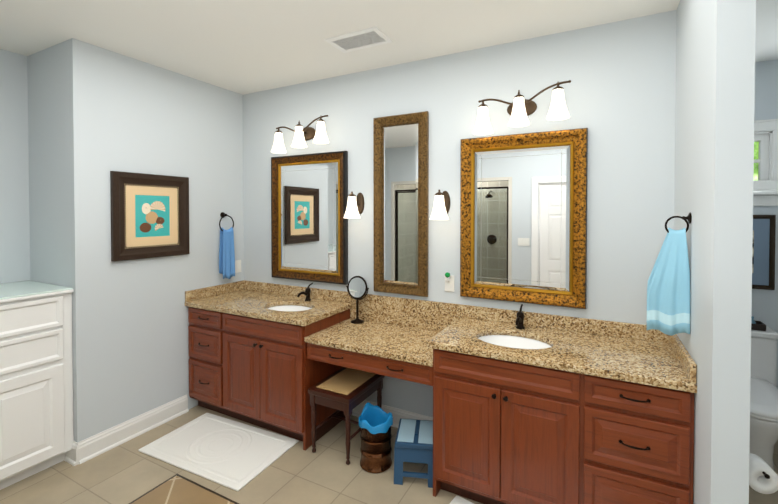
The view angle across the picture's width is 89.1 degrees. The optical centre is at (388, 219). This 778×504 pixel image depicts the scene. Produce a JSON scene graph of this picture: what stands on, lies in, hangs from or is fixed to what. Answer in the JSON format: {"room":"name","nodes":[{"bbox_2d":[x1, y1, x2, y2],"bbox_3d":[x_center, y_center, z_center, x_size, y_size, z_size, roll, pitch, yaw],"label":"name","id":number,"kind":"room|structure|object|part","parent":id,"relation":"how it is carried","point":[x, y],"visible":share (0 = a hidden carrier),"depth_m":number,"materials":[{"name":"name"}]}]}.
{"room":"bathroom","nodes":[
{"label":"bathroom","id":0,"kind":"room"},
{"bbox_2d":[0,49,29,283],"bbox_3d":[-3.133,0.223,1.918,0.120,2.740,2.150,0,1,28],"label":"wall","id":1,"kind":"structure","parent":0,"point":[14,217],"depth_m":2.76,"materials":[{"name":"white paint"}]},
{"bbox_2d":[27,38,243,442],"bbox_3d":[-2.006,0.200,3.380,0.750,2.740,1.490,0,1,28],"label":"wall","id":2,"kind":"structure","parent":0,"point":[96,115],"depth_m":2.80,"materials":[{"name":"white paint"}]},
{"bbox_2d":[64,441,74,464],"bbox_3d":[-2.307,1.513,2.702,0.630,0.135,0.028,0,1,28],"label":"baseboard","id":3,"kind":"structure","parent":2,"relation":"attached to","point":[68,458],"depth_m":2.58,"materials":[{"name":"white wood"}]},
{"bbox_2d":[71,394,188,465],"bbox_3d":[-1.835,1.510,2.888,0.027,0.135,0.798,0,1,28],"label":"baseboard","id":4,"kind":"structure","parent":2,"relation":"attached to","point":[86,449],"depth_m":2.82,"materials":[{"name":"white wood"}]},
{"bbox_2d":[110,171,189,261],"bbox_3d":[-1.773,-0.024,2.977,0.032,0.625,0.575,0,1,28],"label":"picture","id":5,"kind":"object","parent":2,"relation":"attached to","point":[149,215],"visible":1,"depth_m":2.94,"materials":[{"name":"brown wood"}]},
{"bbox_2d":[185,280,244,299],"bbox_3d":[-1.519,0.625,3.478,0.022,0.085,0.586,0,1,28],"label":"backsplash","id":6,"kind":"structure","parent":2,"relation":"attached to","point":[197,294],"depth_m":3.44,"materials":[{"name":"beige stone"}]},
{"bbox_2d":[219,212,233,230],"bbox_3d":[-1.466,0.028,3.534,0.056,0.186,0.158,0,1,28],"label":"towel ring","id":7,"kind":"object","parent":2,"relation":"attached to","point":[222,214],"visible":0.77,"depth_m":3.53,"materials":[{"name":"black metal"}]},
{"bbox_2d":[219,227,234,278],"bbox_3d":[-1.441,0.302,3.526,0.064,0.460,0.136,0,1,28],"label":"towel","id":8,"kind":"object","parent":7,"relation":"hanging from","point":[226,258],"visible":0.98,"depth_m":3.50,"materials":[{"name":"blue fabric"}]},
{"bbox_2d":[235,260,240,272],"bbox_3d":[-1.410,0.440,3.697,0.009,0.115,0.072,0,1,28],"label":"light switch","id":9,"kind":"object","parent":2,"relation":"attached to","point":[237,266],"visible":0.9,"depth_m":3.69,"materials":[{"name":"white plastic"}]},
{"bbox_2d":[0,405,777,503],"bbox_3d":[-0.541,1.651,1.443,5.270,0.100,6.050,0,1,28],"label":"floor","id":10,"kind":"structure","parent":0,"point":[127,472],"depth_m":2.40,"materials":[{"name":"beige tile"}]},
{"bbox_2d":[0,280,73,489],"bbox_3d":[-2.510,1.016,2.292,0.636,1.141,0.921,0,1,28],"label":"linen cabinet","id":11,"kind":"object","parent":10,"relation":"on","point":[36,397],"visible":0.98,"depth_m":2.40,"materials":[{"name":"white paint"}]},
{"bbox_2d":[129,474,238,503],"bbox_3d":[-0.822,1.602,1.260,1.998,0.002,1.664,0,1,28],"label":"inlay","id":12,"kind":"object","parent":10,"relation":"on","point":[177,489],"visible":1,"depth_m":2.27,"materials":[{"name":"brown tile"}]},
{"bbox_2d":[138,413,298,490],"bbox_3d":[-1.174,1.572,2.749,0.943,0.014,0.599,0,1,28],"label":"bath mat","id":13,"kind":"object","parent":10,"relation":"on","point":[232,454],"visible":1,"depth_m":2.69,"materials":[{"name":"white fabric"}]},
{"bbox_2d":[308,367,384,464],"bbox_3d":[-0.290,1.356,2.799,0.336,0.446,0.476,0,1,28],"label":"bench","id":14,"kind":"object","parent":10,"relation":"on","point":[346,390],"visible":0.83,"depth_m":2.67,"materials":[{"name":"brown wood"}]},
{"bbox_2d":[358,402,392,472],"bbox_3d":[-0.084,1.404,2.563,0.224,0.358,0.223,0,1,28],"label":"bin","id":15,"kind":"object","parent":10,"relation":"on","point":[375,423],"visible":1,"depth_m":2.48,"materials":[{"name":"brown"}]},
{"bbox_2d":[394,419,432,487],"bbox_3d":[0.179,1.463,2.519,0.258,0.241,0.346,0,1,8],"label":"step stool","id":16,"kind":"object","parent":10,"relation":"on","point":[414,441],"visible":0.77,"depth_m":2.39,"materials":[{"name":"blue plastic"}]},
{"bbox_2d":[185,304,696,503],"bbox_3d":[-0.046,1.148,2.714,3.343,0.866,0.624,0,1,28],"label":"bathroom vanity","id":17,"kind":"object","parent":10,"relation":"on","point":[534,408],"depth_m":2.12,"materials":[{"name":"brown wood"}]},
{"bbox_2d":[185,288,352,323],"bbox_3d":[-0.976,0.690,3.205,1.241,0.035,0.611,0,1,28],"label":"countertop","id":18,"kind":"structure","parent":17,"relation":"on","point":[248,303],"depth_m":3.13,"materials":[{"name":"beige stone"}]},
{"bbox_2d":[269,304,308,311],"bbox_3d":[-0.773,0.781,3.079,0.418,0.168,0.317,0,1,28],"label":"sink","id":19,"kind":"object","parent":18,"relation":"in","point":[288,307],"depth_m":3.23,"materials":[{"name":"white ceramic"}]},
{"bbox_2d":[297,284,312,299],"bbox_3d":[-0.687,0.604,3.239,0.054,0.136,0.185,0,1,28],"label":"faucet","id":20,"kind":"object","parent":18,"relation":"on","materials":[{"name":"black metal"}]},
{"bbox_2d":[346,276,368,323],"bbox_3d":[-0.244,0.616,3.054,0.204,0.357,0.104,0,1,28],"label":"makeup mirror","id":21,"kind":"object","parent":18,"relation":"on","point":[357,289],"visible":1,"depth_m":3.05,"materials":[{"name":"black metal"}]},
{"bbox_2d":[425,316,696,387],"bbox_3d":[0.897,0.705,2.217,1.221,0.035,0.611,0,1,28],"label":"countertop","id":22,"kind":"structure","parent":17,"relation":"on","point":[653,361],"depth_m":2.08,"materials":[{"name":"beige stone"}]},
{"bbox_2d":[481,332,548,351],"bbox_3d":[0.718,0.794,2.282,0.437,0.168,0.335,0,1,28],"label":"sink","id":23,"kind":"object","parent":22,"relation":"in","point":[493,337],"depth_m":2.42,"materials":[{"name":"white ceramic"}]},
{"bbox_2d":[513,304,524,327],"bbox_3d":[0.808,0.616,2.451,0.054,0.136,0.185,0,1,28],"label":"faucet","id":24,"kind":"object","parent":22,"relation":"on","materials":[{"name":"black metal"}]},
{"bbox_2d":[450,495,473,503],"bbox_3d":[0.574,1.587,1.769,0.900,0.014,0.550,1,1,38],"label":"bath mat","id":25,"kind":"object","parent":10,"relation":"on","point":[457,499],"visible":1,"depth_m":2.21,"materials":[{"name":"white fabric"}]},
{"bbox_2d":[749,327,777,470],"bbox_3d":[2.405,1.189,2.669,0.476,0.785,0.804,0,1,28],"label":"toilet","id":26,"kind":"object","parent":10,"relation":"on","point":[763,413],"visible":0.4,"depth_m":2.52,"materials":[{"name":"white ceramic"}]},
{"bbox_2d":[751,316,765,330],"bbox_3d":[2.540,0.739,2.930,0.350,0.104,0.120,0,1,28],"label":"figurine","id":27,"kind":"object","parent":26,"relation":"on","point":[758,325],"visible":0.23,"depth_m":2.83,"materials":[{"name":"black"}]},
{"bbox_2d":[749,453,777,493],"bbox_3d":[1.582,1.283,1.742,0.151,0.625,0.272,0,1,28],"label":"toilet paper roll","id":28,"kind":"object","parent":10,"relation":"on","point":[763,477],"visible":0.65,"depth_m":1.65,"materials":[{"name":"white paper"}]},
{"bbox_2d":[0,0,777,94],"bbox_3d":[-0.541,-1.189,1.398,5.270,0.100,6.050,0,1,28],"label":"ceiling","id":29,"kind":"structure","parent":0,"point":[242,47],"depth_m":2.39,"materials":[{"name":"white paint"}]},
{"bbox_2d":[324,26,392,52],"bbox_3d":[-0.196,-1.153,2.557,0.380,0.008,0.230,0,1,28],"label":"ceiling vent","id":30,"kind":"object","parent":29,"relation":"in","point":[357,40],"visible":1,"depth_m":2.54,"materials":[{"name":"white paint"}]},
{"bbox_2d":[243,10,676,416],"bbox_3d":[0.127,0.205,3.030,3.350,2.740,0.120,0,1,28],"label":"wall","id":31,"kind":"structure","parent":0,"point":[620,94],"depth_m":2.60,"materials":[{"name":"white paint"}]},
{"bbox_2d":[271,115,328,153],"bbox_3d":[-0.735,-0.704,3.304,0.587,0.265,0.171,0,1,28],"label":"sconce","id":32,"kind":"object","parent":31,"relation":"attached to","point":[302,135],"visible":1,"depth_m":3.26,"materials":[{"name":"white glass"}]},
{"bbox_2d":[271,151,347,284],"bbox_3d":[-0.693,-0.013,3.364,0.793,1.077,0.045,0,1,28],"label":"mirror","id":33,"kind":"object","parent":31,"relation":"attached to","point":[309,221],"visible":0.94,"depth_m":3.35,"materials":[{"name":"brown mirror"}]},
{"bbox_2d":[344,192,363,217],"bbox_3d":[-0.272,-0.111,3.061,0.132,0.207,0.184,0,1,28],"label":"sconce","id":34,"kind":"object","parent":31,"relation":"attached to","point":[355,207],"visible":1,"depth_m":3.01,"materials":[{"name":"white glass"}]},
{"bbox_3d":[-0.284,-0.093,3.038,0.132,0.173,0.132,0,1,28],"label":"lamp shade","id":35,"kind":"part","parent":34,"relation":"part of","materials":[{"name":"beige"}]},
{"bbox_2d":[352,400,432,427],"bbox_3d":[0.102,1.509,2.980,0.890,0.135,0.027,0,1,28],"label":"baseboard","id":36,"kind":"structure","parent":31,"relation":"attached to","point":[398,414],"depth_m":3.01,"materials":[{"name":"white"}]},
{"bbox_2d":[373,111,428,296],"bbox_3d":[0.081,-0.109,2.958,0.446,1.340,0.040,0,1,28],"label":"mirror","id":37,"kind":"object","parent":31,"relation":"attached to","point":[401,177],"visible":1,"depth_m":2.95,"materials":[{"name":"brown wood"}]},
{"bbox_2d":[430,190,449,219],"bbox_3d":[0.356,-0.101,2.730,0.132,0.207,0.184,0,1,28],"label":"sconce","id":38,"kind":"object","parent":31,"relation":"attached to","point":[441,208],"visible":1,"depth_m":2.68,"materials":[{"name":"white glass"}]},
{"bbox_2d":[445,275,453,291],"bbox_3d":[0.428,0.454,2.801,0.072,0.115,0.008,0,1,28],"label":"outlet","id":39,"kind":"object","parent":31,"relation":"attached to","point":[449,285],"visible":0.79,"depth_m":2.79,"materials":[{"name":"white plastic"}]},
{"bbox_2d":[445,272,449,280],"bbox_3d":[0.412,0.404,2.784,0.038,0.061,0.044,0,1,28],"label":"night light","id":40,"kind":"object","parent":39,"relation":"attached to","point":[447,275],"visible":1,"depth_m":2.77,"materials":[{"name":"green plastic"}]},
{"bbox_2d":[245,280,668,343],"bbox_3d":[0.093,0.633,2.972,3.348,0.085,0.022,0,1,28],"label":"backsplash","id":41,"kind":"structure","parent":31,"relation":"attached to","point":[539,320],"depth_m":2.51,"materials":[{"name":"beige stone"}]},
{"bbox_2d":[473,80,570,134],"bbox_3d":[0.821,-0.691,2.483,0.587,0.265,0.171,0,1,28],"label":"sconce","id":42,"kind":"object","parent":31,"relation":"attached to","point":[520,108],"visible":1,"depth_m":2.44,"materials":[{"name":"white glass"}]},
{"bbox_2d":[460,128,587,308],"bbox_3d":[0.840,-0.006,2.553,0.783,1.087,0.050,0,1,28],"label":"mirror","id":43,"kind":"object","parent":31,"relation":"attached to","point":[523,217],"visible":0.96,"depth_m":2.54,"materials":[{"name":"gold"}]},
{"bbox_2d":[674,0,755,503],"bbox_3d":[1.710,0.216,2.325,0.107,2.740,2.050,0,1,28],"label":"wall","id":44,"kind":"structure","parent":0,"point":[714,107],"depth_m":1.44,"materials":[{"name":"white paint"}]},
{"bbox_2d":[665,212,691,232],"bbox_3d":[1.331,0.022,1.827,0.097,0.108,0.052,0,1,28],"label":"towel ring","id":45,"kind":"object","parent":44,"relation":"attached to","point":[688,218],"visible":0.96,"depth_m":1.81,"materials":[{"name":"black metal"}]},
{"bbox_2d":[646,228,689,335],"bbox_3d":[1.298,0.286,1.842,0.166,0.497,0.064,0,1,28],"label":"towel","id":46,"kind":"object","parent":45,"relation":"hanging from","point":[668,298],"visible":1,"depth_m":1.82,"materials":[{"name":"blue fabric"}]},
{"bbox_2d":[669,334,696,383],"bbox_3d":[1.421,0.650,1.928,0.022,0.085,0.586,0,1,28],"label":"backsplash","id":47,"kind":"structure","parent":44,"relation":"attached to","point":[688,365],"depth_m":1.81,"materials":[{"name":"beige stone"}]},
{"bbox_2d":[751,59,777,387],"bbox_3d":[2.598,0.204,3.084,0.970,2.740,0.120,0,1,28],"label":"wall","id":48,"kind":"structure","parent":0,"point":[765,307],"depth_m":2.91,"materials":[{"name":"white paint"}]},
{"bbox_2d":[752,215,775,289],"bbox_3d":[2.594,0.241,3.002,0.500,0.550,0.025,0,1,28],"label":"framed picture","id":49,"kind":"object","parent":48,"relation":"attached to","point":[763,254],"visible":0.35,"depth_m":2.92,"materials":[{"name":"black"}]},
{"bbox_2d":[753,119,777,205],"bbox_3d":[2.615,-0.415,3.031,0.690,0.630,0.173,0,1,28],"label":"awning window","id":50,"kind":"structure","parent":48,"relation":"in","point":[765,184],"depth_m":2.91,"materials":[{"name":"white"}]}
]}

